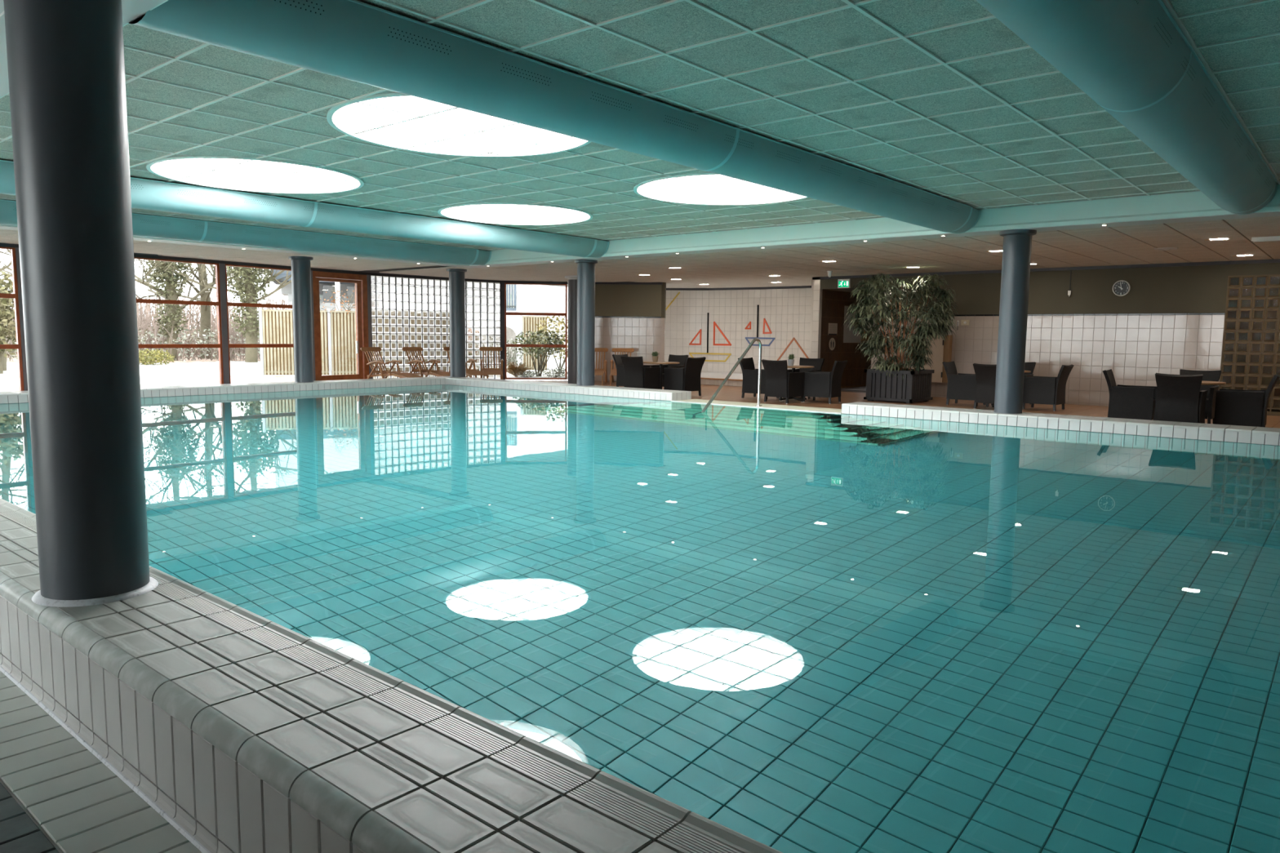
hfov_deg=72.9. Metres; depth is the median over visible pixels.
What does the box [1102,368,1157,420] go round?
wicker chair
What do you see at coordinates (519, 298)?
house
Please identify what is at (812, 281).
wall
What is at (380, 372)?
deck chair
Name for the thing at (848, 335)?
wall
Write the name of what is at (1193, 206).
beam
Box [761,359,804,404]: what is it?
wicker chair
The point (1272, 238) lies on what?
lamp
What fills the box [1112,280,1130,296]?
wall clock
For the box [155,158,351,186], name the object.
diffuser
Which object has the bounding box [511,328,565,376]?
rhododendron
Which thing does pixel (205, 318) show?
tree
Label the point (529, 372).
ground cover
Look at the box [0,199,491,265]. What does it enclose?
air duct
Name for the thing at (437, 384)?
wall
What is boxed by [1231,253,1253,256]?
recessed light
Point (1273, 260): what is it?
trim
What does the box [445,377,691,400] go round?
rim
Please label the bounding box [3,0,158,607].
pillar
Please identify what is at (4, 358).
tree
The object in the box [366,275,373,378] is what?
window frame
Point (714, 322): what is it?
mosaic
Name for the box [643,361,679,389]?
cafe table
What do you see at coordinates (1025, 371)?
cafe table
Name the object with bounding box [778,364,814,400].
cafe table
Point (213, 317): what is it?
wood
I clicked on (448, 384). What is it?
wall
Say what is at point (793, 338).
mosaic
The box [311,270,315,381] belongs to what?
window frame
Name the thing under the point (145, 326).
thicket
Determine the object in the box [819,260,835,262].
recessed light
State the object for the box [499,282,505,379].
window frame
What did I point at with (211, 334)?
shrub
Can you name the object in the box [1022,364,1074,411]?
wicker chair
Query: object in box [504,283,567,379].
window
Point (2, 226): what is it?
beam
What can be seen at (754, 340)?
handrail
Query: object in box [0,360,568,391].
lawn
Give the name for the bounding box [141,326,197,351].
shrub
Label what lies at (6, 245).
trim
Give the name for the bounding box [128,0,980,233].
air duct
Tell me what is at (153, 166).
skylight
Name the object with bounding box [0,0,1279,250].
ceiling
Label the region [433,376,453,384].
rim
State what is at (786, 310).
wall
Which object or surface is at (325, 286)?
house
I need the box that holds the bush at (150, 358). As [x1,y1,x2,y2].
[138,348,174,364]
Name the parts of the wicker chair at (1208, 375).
backrest, panel, panel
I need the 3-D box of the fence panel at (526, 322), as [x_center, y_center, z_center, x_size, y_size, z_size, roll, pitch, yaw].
[-3.759,-2.959,30.630,0.936,2.000,0.080,0,6,-7]
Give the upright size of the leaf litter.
0.001 m
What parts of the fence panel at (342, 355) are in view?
post, rail, rail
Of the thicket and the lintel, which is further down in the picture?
the thicket
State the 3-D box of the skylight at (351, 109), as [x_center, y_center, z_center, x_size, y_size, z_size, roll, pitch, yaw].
[-1.449,-2.627,7.216,2.190,0.312,2.190,6,8,40]
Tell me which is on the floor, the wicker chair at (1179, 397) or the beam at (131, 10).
the wicker chair at (1179, 397)
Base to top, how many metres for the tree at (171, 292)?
9.924 m
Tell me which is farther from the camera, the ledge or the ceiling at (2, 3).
the ledge
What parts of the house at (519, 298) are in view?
arched doorway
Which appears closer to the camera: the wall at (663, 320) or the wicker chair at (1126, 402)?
the wicker chair at (1126, 402)
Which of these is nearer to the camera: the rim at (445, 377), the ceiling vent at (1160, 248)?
the ceiling vent at (1160, 248)
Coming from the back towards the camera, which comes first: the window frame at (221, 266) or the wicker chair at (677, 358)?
the wicker chair at (677, 358)
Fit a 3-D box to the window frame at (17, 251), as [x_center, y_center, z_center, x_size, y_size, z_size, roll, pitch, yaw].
[-11.122,-1.877,15.615,0.140,2.640,0.120,5,7,34]
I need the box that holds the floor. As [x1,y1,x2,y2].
[0,380,1279,852]
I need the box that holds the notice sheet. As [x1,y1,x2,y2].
[827,323,837,334]
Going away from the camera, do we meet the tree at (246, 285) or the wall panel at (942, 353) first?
the wall panel at (942, 353)
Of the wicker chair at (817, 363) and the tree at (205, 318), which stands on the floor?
the wicker chair at (817, 363)
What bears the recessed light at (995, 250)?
in the ceiling at (1131, 244)
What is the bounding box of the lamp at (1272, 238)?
[1251,235,1279,242]
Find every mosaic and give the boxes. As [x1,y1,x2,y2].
[666,292,679,309]
[688,312,731,362]
[744,305,775,346]
[776,337,808,360]
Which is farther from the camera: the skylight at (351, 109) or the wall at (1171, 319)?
the wall at (1171, 319)
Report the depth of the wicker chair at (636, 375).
18.95 m
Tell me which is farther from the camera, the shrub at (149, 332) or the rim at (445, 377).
the shrub at (149, 332)
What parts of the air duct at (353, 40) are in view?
hanging rail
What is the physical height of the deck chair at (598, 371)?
0.960 m
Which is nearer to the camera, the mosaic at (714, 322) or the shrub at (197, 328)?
the mosaic at (714, 322)
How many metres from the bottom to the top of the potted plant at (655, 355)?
0.262 m
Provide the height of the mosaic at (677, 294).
0.648 m
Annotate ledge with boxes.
[676,399,842,413]
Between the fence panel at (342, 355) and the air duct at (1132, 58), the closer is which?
the air duct at (1132, 58)
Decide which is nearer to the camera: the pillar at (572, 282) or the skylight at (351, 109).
the skylight at (351, 109)
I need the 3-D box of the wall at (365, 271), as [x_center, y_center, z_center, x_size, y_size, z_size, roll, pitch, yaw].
[-11.434,-3.501,14.953,0.120,0.600,16.449,5,7,34]
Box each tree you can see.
[0,248,12,280]
[0,249,177,298]
[0,253,13,370]
[0,271,17,373]
[133,258,266,358]
[133,258,275,360]
[150,262,291,362]
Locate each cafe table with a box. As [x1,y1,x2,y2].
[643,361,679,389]
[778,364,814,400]
[991,370,1031,407]
[1200,380,1226,385]
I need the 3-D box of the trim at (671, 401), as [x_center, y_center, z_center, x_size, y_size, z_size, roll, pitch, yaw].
[1.772,-0.295,13.904,3.210,0.064,0.042,6,8,40]
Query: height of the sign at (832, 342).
0.320 m
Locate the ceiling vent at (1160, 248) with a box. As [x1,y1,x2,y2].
[1154,247,1177,250]
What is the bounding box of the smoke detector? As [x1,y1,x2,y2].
[826,271,832,277]
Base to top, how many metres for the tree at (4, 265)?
8.112 m
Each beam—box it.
[0,0,168,98]
[0,224,469,266]
[461,184,1279,268]
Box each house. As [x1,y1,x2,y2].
[269,269,355,336]
[372,283,568,366]
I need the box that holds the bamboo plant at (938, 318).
[843,273,958,377]
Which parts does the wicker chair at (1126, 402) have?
backrest, panel, armrest, panel, armrest, panel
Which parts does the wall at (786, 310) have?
head trim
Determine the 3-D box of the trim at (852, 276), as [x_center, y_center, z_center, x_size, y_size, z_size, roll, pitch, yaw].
[4.920,-3.619,21.007,1.610,0.062,0.049,6,8,40]
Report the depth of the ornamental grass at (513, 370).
26.30 m
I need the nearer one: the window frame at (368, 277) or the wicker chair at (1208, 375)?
the wicker chair at (1208, 375)
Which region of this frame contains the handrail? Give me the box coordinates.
[701,337,761,412]
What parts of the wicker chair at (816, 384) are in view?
armrest, panel, backrest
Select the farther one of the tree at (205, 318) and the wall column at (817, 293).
the tree at (205, 318)
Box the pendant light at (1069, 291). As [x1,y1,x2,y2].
[1067,270,1071,296]
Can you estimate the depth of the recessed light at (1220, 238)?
12.53 m
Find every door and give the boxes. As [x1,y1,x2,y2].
[312,271,368,380]
[820,288,872,392]
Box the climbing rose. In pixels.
[320,282,372,313]
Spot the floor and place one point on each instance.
(56, 796)
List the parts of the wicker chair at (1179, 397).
panel, panel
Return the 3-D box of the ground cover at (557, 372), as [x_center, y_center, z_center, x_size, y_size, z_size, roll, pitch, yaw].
[-2.592,-1.650,26.454,0.727,0.339,1.031,-3,7,-30]
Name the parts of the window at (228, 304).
rail, rail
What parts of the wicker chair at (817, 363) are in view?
backrest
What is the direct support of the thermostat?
attached to the wall at (1171, 319)
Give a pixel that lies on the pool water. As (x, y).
(790, 631)
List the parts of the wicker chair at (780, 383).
backrest, panel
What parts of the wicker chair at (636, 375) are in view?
backrest, panel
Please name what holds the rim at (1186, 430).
on the floor
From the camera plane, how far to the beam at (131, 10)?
3.97 m
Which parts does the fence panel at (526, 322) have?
post, rail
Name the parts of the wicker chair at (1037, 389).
armrest, panel, armrest, backrest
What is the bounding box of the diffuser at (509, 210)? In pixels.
[444,204,586,219]
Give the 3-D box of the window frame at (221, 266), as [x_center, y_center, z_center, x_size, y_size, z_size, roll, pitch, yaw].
[-9.007,-2.180,18.721,0.140,2.640,0.120,5,7,34]
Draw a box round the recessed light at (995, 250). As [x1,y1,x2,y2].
[983,249,1002,252]
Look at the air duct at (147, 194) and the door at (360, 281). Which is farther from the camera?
the door at (360, 281)
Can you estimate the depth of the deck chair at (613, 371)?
24.02 m
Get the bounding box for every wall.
[5,384,439,404]
[133,252,369,272]
[369,271,501,378]
[448,384,1273,445]
[594,281,662,381]
[660,282,666,364]
[665,285,811,373]
[808,280,813,358]
[843,306,861,342]
[871,261,1279,416]
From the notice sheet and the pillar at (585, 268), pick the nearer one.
the pillar at (585, 268)
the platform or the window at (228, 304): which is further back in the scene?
the platform
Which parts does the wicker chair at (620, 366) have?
backrest, panel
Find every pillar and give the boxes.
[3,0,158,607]
[288,256,313,382]
[446,268,466,377]
[564,275,577,383]
[574,259,597,386]
[994,229,1036,413]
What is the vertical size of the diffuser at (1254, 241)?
0.012 m
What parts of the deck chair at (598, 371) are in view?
leg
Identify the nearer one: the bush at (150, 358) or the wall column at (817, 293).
the wall column at (817, 293)
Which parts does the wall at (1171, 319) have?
head trim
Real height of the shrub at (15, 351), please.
1.794 m
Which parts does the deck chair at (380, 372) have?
leg, armrest, rail, leg, leg, armrest, leg rest rail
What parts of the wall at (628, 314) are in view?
head trim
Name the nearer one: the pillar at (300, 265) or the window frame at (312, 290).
the pillar at (300, 265)
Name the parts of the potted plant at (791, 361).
pot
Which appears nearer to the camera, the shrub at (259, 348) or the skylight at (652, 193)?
the skylight at (652, 193)
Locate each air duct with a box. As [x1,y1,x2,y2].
[0,160,608,257]
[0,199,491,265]
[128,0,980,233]
[976,0,1277,214]
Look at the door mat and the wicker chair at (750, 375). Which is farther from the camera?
the door mat
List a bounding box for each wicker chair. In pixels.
[612,354,650,386]
[620,355,660,389]
[650,354,688,386]
[663,356,706,396]
[737,357,778,399]
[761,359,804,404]
[787,357,824,399]
[803,360,848,404]
[942,360,986,407]
[973,363,996,408]
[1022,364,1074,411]
[1023,362,1035,404]
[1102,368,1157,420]
[1153,373,1207,423]
[1179,368,1221,423]
[1213,373,1279,426]
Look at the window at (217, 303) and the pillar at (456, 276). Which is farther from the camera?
the pillar at (456, 276)
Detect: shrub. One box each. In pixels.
[6,342,17,360]
[137,325,182,355]
[137,328,166,358]
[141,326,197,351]
[156,324,218,360]
[180,328,239,356]
[230,331,260,359]
[506,338,526,366]
[531,315,568,373]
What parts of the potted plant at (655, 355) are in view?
pot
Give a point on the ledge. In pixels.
(809, 408)
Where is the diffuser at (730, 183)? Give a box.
[640,174,791,198]
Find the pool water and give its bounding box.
[0,384,1279,852]
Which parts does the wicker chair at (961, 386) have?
backrest, panel, armrest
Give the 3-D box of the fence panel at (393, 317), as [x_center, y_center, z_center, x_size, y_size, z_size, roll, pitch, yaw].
[-6.856,-2.487,25.901,0.936,1.980,0.080,-1,6,-13]
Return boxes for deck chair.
[360,346,423,378]
[401,346,449,377]
[443,346,488,378]
[479,346,502,379]
[594,347,608,385]
[609,347,634,385]
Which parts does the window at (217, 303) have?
rail, rail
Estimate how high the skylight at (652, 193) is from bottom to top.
0.312 m
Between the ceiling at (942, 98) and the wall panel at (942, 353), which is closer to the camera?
the ceiling at (942, 98)
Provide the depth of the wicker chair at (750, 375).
18.38 m
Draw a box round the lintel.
[820,277,871,288]
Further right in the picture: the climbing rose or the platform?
the platform
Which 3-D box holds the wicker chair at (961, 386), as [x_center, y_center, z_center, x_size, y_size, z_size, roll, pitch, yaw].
[6.472,-0.860,17.334,0.734,0.869,0.586,5,8,38]
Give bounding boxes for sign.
[828,337,835,350]
[837,278,850,288]
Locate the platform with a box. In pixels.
[700,372,742,386]
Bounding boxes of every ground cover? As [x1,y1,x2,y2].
[515,370,538,377]
[540,367,568,377]
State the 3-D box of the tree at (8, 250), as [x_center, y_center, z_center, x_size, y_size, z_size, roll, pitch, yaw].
[-23.240,-6.330,29.385,7.835,8.739,6.254,0,6,-7]
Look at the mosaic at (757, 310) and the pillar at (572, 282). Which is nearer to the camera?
the pillar at (572, 282)
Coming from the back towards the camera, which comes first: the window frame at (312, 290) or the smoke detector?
the window frame at (312, 290)
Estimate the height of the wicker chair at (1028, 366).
0.869 m
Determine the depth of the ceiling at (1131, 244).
16.27 m
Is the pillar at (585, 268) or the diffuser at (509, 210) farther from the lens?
the pillar at (585, 268)
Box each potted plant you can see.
[651,351,658,362]
[787,353,795,365]
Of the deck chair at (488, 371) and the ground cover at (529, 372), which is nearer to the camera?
the deck chair at (488, 371)
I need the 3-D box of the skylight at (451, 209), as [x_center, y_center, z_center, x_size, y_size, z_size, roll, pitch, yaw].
[-1.767,-3.174,12.383,2.190,0.312,2.190,6,8,40]
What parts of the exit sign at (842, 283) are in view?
panel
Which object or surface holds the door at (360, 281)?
in the wall
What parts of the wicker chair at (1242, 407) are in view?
armrest, panel, armrest, backrest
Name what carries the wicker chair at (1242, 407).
on the floor
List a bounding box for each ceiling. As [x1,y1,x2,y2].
[0,0,4,13]
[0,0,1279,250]
[0,216,1279,288]
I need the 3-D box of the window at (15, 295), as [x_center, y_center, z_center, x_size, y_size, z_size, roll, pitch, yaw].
[-11.650,-1.799,14.832,0.070,2.635,1.775,5,7,34]
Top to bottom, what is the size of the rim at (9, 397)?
0.345 m
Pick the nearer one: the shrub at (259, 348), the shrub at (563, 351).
the shrub at (563, 351)
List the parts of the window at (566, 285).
rail, rail, sill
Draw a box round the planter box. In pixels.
[863,368,934,403]
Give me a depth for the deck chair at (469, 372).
22.49 m
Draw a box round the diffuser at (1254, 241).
[1253,240,1279,242]
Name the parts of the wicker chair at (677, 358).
panel, panel, panel, backrest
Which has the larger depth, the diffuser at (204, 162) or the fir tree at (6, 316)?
the fir tree at (6, 316)
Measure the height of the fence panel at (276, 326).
1.980 m
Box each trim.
[0,242,369,275]
[501,280,568,284]
[671,400,841,413]
[813,275,871,279]
[1229,258,1279,264]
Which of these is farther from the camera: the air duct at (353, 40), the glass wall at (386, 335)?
the glass wall at (386, 335)
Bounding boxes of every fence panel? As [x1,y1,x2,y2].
[258,306,294,376]
[320,310,328,374]
[327,308,356,375]
[393,316,426,366]
[426,317,449,365]
[520,315,546,369]
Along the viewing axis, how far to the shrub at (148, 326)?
40.81 m
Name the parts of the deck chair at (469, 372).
armrest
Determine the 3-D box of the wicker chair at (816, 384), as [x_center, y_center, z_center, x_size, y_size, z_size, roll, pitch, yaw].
[3.762,-0.917,17.577,0.734,0.869,0.586,5,7,34]
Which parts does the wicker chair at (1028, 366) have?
backrest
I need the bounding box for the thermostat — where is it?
[960,320,969,325]
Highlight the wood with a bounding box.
[5,281,288,343]
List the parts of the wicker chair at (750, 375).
backrest, panel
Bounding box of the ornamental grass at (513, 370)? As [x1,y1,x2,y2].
[506,360,532,377]
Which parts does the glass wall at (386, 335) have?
head trim, head trim, head trim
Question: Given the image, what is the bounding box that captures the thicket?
[5,306,260,361]
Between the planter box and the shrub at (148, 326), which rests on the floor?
the planter box
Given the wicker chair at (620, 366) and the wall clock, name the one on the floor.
the wicker chair at (620, 366)
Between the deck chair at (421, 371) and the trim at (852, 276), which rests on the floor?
the deck chair at (421, 371)
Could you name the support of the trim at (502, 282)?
attached to the glass wall at (386, 335)
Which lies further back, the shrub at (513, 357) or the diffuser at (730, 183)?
the shrub at (513, 357)
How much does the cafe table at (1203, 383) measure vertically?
0.709 m
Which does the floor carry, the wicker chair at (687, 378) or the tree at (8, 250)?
the wicker chair at (687, 378)
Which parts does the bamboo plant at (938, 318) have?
stem, stem, stem, stem, stem, stem, stem, stem, stem, stem, stem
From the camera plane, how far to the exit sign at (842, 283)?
20.96 m
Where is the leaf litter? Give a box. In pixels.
[6,352,260,365]
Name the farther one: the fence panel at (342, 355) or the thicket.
the thicket
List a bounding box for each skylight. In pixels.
[146,155,364,193]
[326,92,591,156]
[437,202,592,225]
[633,172,808,204]
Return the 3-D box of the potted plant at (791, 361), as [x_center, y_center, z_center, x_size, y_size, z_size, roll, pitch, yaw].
[3.155,-1.395,18.027,0.194,0.267,0.255,-3,7,-28]
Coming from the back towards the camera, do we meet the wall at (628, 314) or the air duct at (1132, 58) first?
the wall at (628, 314)
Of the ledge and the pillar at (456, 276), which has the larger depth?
the pillar at (456, 276)
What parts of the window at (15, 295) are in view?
rail, rail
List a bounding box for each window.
[0,246,24,391]
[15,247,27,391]
[133,257,223,383]
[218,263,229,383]
[225,264,293,383]
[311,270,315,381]
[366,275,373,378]
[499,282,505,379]
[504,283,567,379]
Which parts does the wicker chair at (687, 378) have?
panel, backrest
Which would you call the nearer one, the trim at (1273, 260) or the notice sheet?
the trim at (1273, 260)
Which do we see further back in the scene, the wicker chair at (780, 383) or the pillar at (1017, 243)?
the wicker chair at (780, 383)
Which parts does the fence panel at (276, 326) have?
post, rail, rail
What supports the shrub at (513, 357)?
on the lawn at (187, 373)
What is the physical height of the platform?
0.199 m
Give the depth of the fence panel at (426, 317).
26.06 m
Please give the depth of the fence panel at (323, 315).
25.33 m
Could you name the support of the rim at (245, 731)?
on the floor
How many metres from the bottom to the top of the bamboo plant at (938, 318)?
2.269 m
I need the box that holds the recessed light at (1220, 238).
[1202,237,1230,240]
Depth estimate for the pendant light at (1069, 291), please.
17.75 m
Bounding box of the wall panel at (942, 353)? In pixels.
[911,334,952,382]
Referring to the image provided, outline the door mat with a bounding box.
[840,388,866,391]
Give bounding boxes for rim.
[0,377,444,404]
[0,497,782,852]
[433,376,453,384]
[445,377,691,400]
[841,401,1279,445]
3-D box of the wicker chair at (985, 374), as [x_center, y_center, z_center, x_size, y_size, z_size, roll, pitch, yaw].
[6.703,-0.758,16.388,0.586,0.869,0.734,6,8,44]
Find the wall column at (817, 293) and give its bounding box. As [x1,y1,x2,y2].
[811,276,822,358]
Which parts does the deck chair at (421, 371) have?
leg, armrest, rail, leg, leg, armrest, leg rest rail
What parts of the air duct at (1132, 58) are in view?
hanging rail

